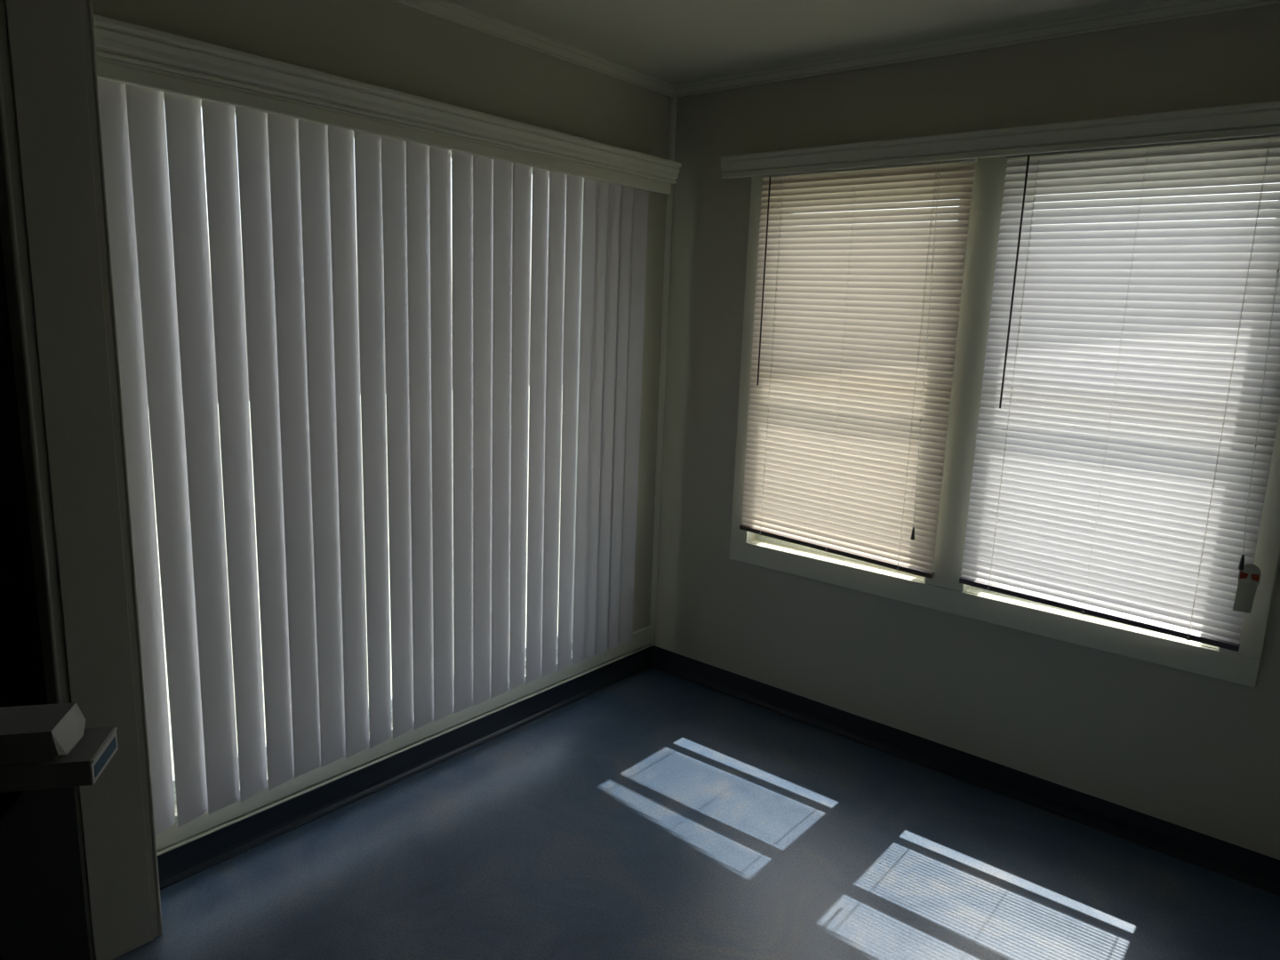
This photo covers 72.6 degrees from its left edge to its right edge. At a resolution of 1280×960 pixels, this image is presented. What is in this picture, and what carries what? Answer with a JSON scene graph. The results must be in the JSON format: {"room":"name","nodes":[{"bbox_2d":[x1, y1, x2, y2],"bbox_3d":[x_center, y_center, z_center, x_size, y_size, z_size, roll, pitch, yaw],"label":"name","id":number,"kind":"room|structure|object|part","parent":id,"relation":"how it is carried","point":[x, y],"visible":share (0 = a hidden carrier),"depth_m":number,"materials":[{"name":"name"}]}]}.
{"room":"empty office room","nodes":[
{"label":"empty office room","id":0,"kind":"room"},
{"bbox_2d":[0,668,4,707],"bbox_3d":[-2.513,0.034,1.106,0.120,2.405,2.718,11,14,39],"label":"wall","id":1,"kind":"structure","parent":0,"point":[2,701],"depth_m":2.22,"materials":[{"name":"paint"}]},
{"bbox_2d":[0,230,47,706],"bbox_3d":[-1.444,-0.093,1.972,0.408,2.405,0.003,11,14,39],"label":"wall","id":2,"kind":"structure","parent":0,"point":[21,662],"depth_m":2.00,"materials":[{"name":"paint"}]},
{"bbox_2d":[91,0,671,813],"bbox_3d":[-0.647,-0.236,2.863,0.120,2.405,2.402,11,14,39],"label":"wall","id":3,"kind":"structure","parent":0,"point":[386,44],"depth_m":2.67,"materials":[{"name":"beige paint"}]},
{"bbox_2d":[163,98,583,803],"bbox_3d":[-0.760,-0.142,2.777,0.060,1.875,1.740,11,14,39],"label":"window","id":4,"kind":"structure","parent":3,"relation":"in","point":[173,778],"depth_m":3.31,"materials":[{"name":"clear glass"}]},
{"bbox_3d":[-1.011,-0.089,2.457,0.020,1.815,0.860,11,14,39],"label":"sliding panel","id":5,"kind":"part","parent":4,"relation":"part of","materials":[{"name":"glass"}]},
{"bbox_2d":[97,78,648,835],"bbox_3d":[-0.596,-0.138,2.762,0.043,1.882,1.975,11,14,39],"label":"vertical blind","id":6,"kind":"object","parent":4,"relation":"attached to","point":[463,404],"visible":0.84,"depth_m":2.49,"materials":[{"name":"plastic"}]},
{"bbox_3d":[-0.504,-0.194,3.094,0.020,1.815,0.860,11,14,39],"label":"sliding panel","id":7,"kind":"part","parent":4,"relation":"part of","materials":[{"name":"glass"}]},
{"bbox_2d":[93,14,681,194],"bbox_3d":[-0.544,-1.032,2.591,0.140,0.117,2.023,11,14,39],"label":"blind valance","id":8,"kind":"object","parent":3,"relation":"attached to","point":[126,52],"visible":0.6,"depth_m":2.25,"materials":[{"name":"white wood"}]},
{"bbox_2d":[155,625,651,855],"bbox_3d":[-0.631,0.815,3.024,0.016,0.094,2.115,11,14,39],"label":"trim","id":9,"kind":"structure","parent":3,"relation":"attached to","point":[172,837],"depth_m":2.77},
{"bbox_2d":[157,646,651,889],"bbox_3d":[-0.627,0.907,3.047,0.021,0.094,2.132,11,14,39],"label":"baseboard","id":10,"kind":"structure","parent":3,"relation":"attached to","point":[176,865],"depth_m":2.79,"materials":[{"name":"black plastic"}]},
{"bbox_2d":[389,0,675,96],"bbox_3d":[-0.543,-1.385,2.594,0.033,0.040,2.155,11,14,39],"label":"trim","id":11,"kind":"structure","parent":3,"relation":"attached to","point":[443,9],"depth_m":2.83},
{"bbox_2d":[113,667,1279,959],"bbox_3d":[-0.516,1.372,1.224,3.200,0.120,5.120,11,14,39],"label":"floor","id":12,"kind":"structure","parent":0,"point":[653,813],"depth_m":2.46,"materials":[{"name":"blue carpet"}]},
{"bbox_3d":[-1.143,0.845,1.296,0.510,0.842,0.300,-1,11,-14],"label":"base cabinet","id":13,"kind":"object","parent":12,"relation":"on","visible":0},
{"bbox_2d":[0,726,118,792],"bbox_3d":[-1.019,0.411,1.243,0.464,0.038,0.106,-1,11,-14],"label":"carton","id":14,"kind":"object","parent":13,"relation":"on","point":[84,764],"visible":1,"depth_m":1.24,"materials":[{"name":"grey cardboard"}]},
{"bbox_2d":[0,702,85,765],"bbox_3d":[-1.039,0.370,1.231,0.436,0.045,0.094,-1,11,-14],"label":"carton","id":15,"kind":"object","parent":14,"relation":"on","point":[33,733],"visible":1,"depth_m":1.25,"materials":[{"name":"grey cardboard"}]},
{"bbox_2d":[445,0,1172,84],"bbox_3d":[-0.425,-1.105,0.745,3.200,0.120,5.120,11,14,39],"label":"ceiling","id":16,"kind":"structure","parent":0,"point":[676,42],"depth_m":2.64,"materials":[{"name":"paint"}]},
{"bbox_2d":[654,3,1279,859],"bbox_3d":[1.185,-0.163,2.836,2.750,2.405,0.120,11,14,39],"label":"wall","id":17,"kind":"structure","parent":0,"point":[1196,752],"depth_m":2.93,"materials":[{"name":"beige paint"}]},
{"bbox_2d":[649,96,677,646],"bbox_3d":[0.092,-0.384,3.629,0.018,2.270,0.018,11,14,39],"label":"trim","id":18,"kind":"structure","parent":17,"relation":"attached to","point":[674,100],"depth_m":3.62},
{"bbox_2d":[748,184,957,582],"bbox_3d":[0.793,-0.340,3.189,0.780,1.380,0.201,11,14,39],"label":"window","id":19,"kind":"structure","parent":17,"relation":"in","point":[761,540],"depth_m":3.27,"materials":[{"name":"clear glass"}]},
{"bbox_2d":[739,158,977,578],"bbox_3d":[0.712,-0.396,3.050,0.773,1.368,0.042,11,14,39],"label":"mini blind","id":20,"kind":"object","parent":19,"relation":"attached to","point":[855,324],"visible":1,"depth_m":3.02,"materials":[{"name":"plastic"}]},
{"bbox_3d":[0.496,-0.440,3.235,0.027,1.313,0.004,-7,14,-41],"label":"ladder cord","id":21,"kind":"part","parent":20,"relation":"part of","materials":[{"name":"beige fabric"}]},
{"bbox_3d":[0.693,0.251,3.181,0.771,0.046,0.024,11,14,39],"label":"rail","id":22,"kind":"part","parent":20,"relation":"part of","materials":[{"name":"black metal"}]},
{"bbox_3d":[0.712,-0.393,3.061,0.026,1.323,0.002,-8,15,-42],"label":"ladder cord","id":23,"kind":"part","parent":20,"relation":"part of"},
{"bbox_3d":[0.923,-0.348,2.890,0.027,1.332,0.004,-7,14,-41],"label":"ladder cord","id":24,"kind":"part","parent":20,"relation":"part of","materials":[{"name":"beige fabric"}]},
{"bbox_3d":[0.933,-0.416,2.842,0.009,1.178,0.034,-6,14,-37],"label":"lift cord","id":25,"kind":"part","parent":20,"relation":"part of","materials":[{"name":"beige fabric"}]},
{"bbox_3d":[0.801,-0.698,3.113,0.680,0.607,0.018,11,14,39],"label":"sash","id":26,"kind":"part","parent":19,"relation":"part of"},
{"bbox_2d":[650,645,1279,895],"bbox_3d":[1.098,0.980,3.001,2.750,0.094,0.021,11,14,39],"label":"baseboard","id":27,"kind":"structure","parent":17,"relation":"attached to","point":[1249,867],"depth_m":2.92,"materials":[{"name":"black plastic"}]},
{"bbox_2d":[924,156,1010,591],"bbox_3d":[1.058,-0.325,2.829,0.139,1.404,0.014,11,14,39],"label":"trim","id":28,"kind":"structure","parent":17,"relation":"attached to","point":[989,174],"depth_m":2.81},
{"bbox_2d":[673,0,1279,97],"bbox_3d":[1.179,-1.314,2.554,2.750,0.040,0.033,11,14,39],"label":"trim","id":29,"kind":"structure","parent":17,"relation":"attached to","point":[1174,9],"depth_m":2.66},
{"bbox_2d":[720,100,1279,178],"bbox_3d":[1.138,-1.005,2.600,2.118,0.076,0.091,11,14,39],"label":"blind valance","id":30,"kind":"object","parent":17,"relation":"attached to","point":[1263,118],"visible":1,"depth_m":2.56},
{"bbox_2d":[729,138,1279,687],"bbox_3d":[1.065,-0.302,2.827,1.756,1.528,0.012,11,14,39],"label":"window frame","id":31,"kind":"structure","parent":17,"relation":"attached to","point":[1242,667],"depth_m":2.79,"materials":[{"name":"white wood"}]},
{"bbox_2d":[965,165,1279,649],"bbox_3d":[1.453,-0.212,2.654,0.780,1.380,0.201,11,14,39],"label":"window","id":32,"kind":"structure","parent":17,"relation":"in","point":[975,590],"depth_m":2.72,"materials":[{"name":"clear glass"}]},
{"bbox_2d":[959,134,1279,651],"bbox_3d":[1.384,-0.261,2.506,0.796,1.380,0.042,11,14,39],"label":"mini blind","id":33,"kind":"object","parent":32,"relation":"attached to","point":[1129,412],"visible":1,"depth_m":2.49,"materials":[{"name":"plastic"}]},
{"bbox_3d":[1.159,-0.302,2.698,0.027,1.331,0.004,-7,14,-41],"label":"ladder cord","id":34,"kind":"part","parent":33,"relation":"part of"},
{"bbox_3d":[1.357,0.395,2.646,0.773,0.039,0.024,11,14,39],"label":"rail","id":35,"kind":"part","parent":33,"relation":"part of","materials":[{"name":"metal"}]},
{"bbox_3d":[1.377,-0.257,2.523,0.026,1.338,0.002,-8,15,-42],"label":"ladder cord","id":36,"kind":"part","parent":33,"relation":"part of","materials":[{"name":"white fabric"}]},
{"bbox_3d":[1.588,-0.212,2.352,0.027,1.345,0.004,-7,14,-41],"label":"ladder cord","id":37,"kind":"part","parent":33,"relation":"part of","materials":[{"name":"white fabric"}]},
{"bbox_3d":[1.633,-0.328,2.267,0.009,1.082,0.042,-7,14,-40],"label":"lift cord","id":38,"kind":"part","parent":33,"relation":"part of","materials":[{"name":"white fabric"}]},
{"bbox_3d":[1.461,-0.571,2.578,0.680,0.607,0.018,11,14,39],"label":"sash","id":39,"kind":"part","parent":32,"relation":"part of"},
{"bbox_3d":[-0.271,0.117,1.106,2.750,2.405,0.127,11,14,39],"label":"wall","id":40,"kind":"structure","parent":0,"visible":0},
{"bbox_2d":[0,0,94,959],"bbox_3d":[-0.321,0.144,1.051,2.532,2.370,0.026,11,14,39],"label":"trim","id":41,"kind":"structure","parent":40,"relation":"attached to","point":[12,228],"depth_m":1.77,"materials":[{"name":"paint"}]},
{"bbox_2d":[4,0,153,959],"bbox_3d":[-0.273,0.169,1.116,2.390,2.300,0.127,11,14,39],"label":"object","id":42,"kind":"structure","parent":40,"relation":"attached to","point":[45,39],"depth_m":1.83,"materials":[{"name":"paint"}]},
{"bbox_2d":[80,0,162,937],"bbox_3d":[-0.224,0.125,1.167,2.532,2.370,0.024,11,14,39],"label":"trim","id":43,"kind":"structure","parent":40,"relation":"attached to","point":[86,5],"depth_m":1.90,"materials":[{"name":"paint"}]},
{"label":"outside","id":44,"kind":"structure","parent":0,"visible":0},
{"bbox_2d":[148,385,562,777],"bbox_3d":[1.949,0.854,6.230,28.000,0.020,34.000,11,14,39],"label":"ground","id":45,"kind":"structure","parent":44,"point":[170,727],"depth_m":5.95,"materials":[{"name":"white"}]}
]}

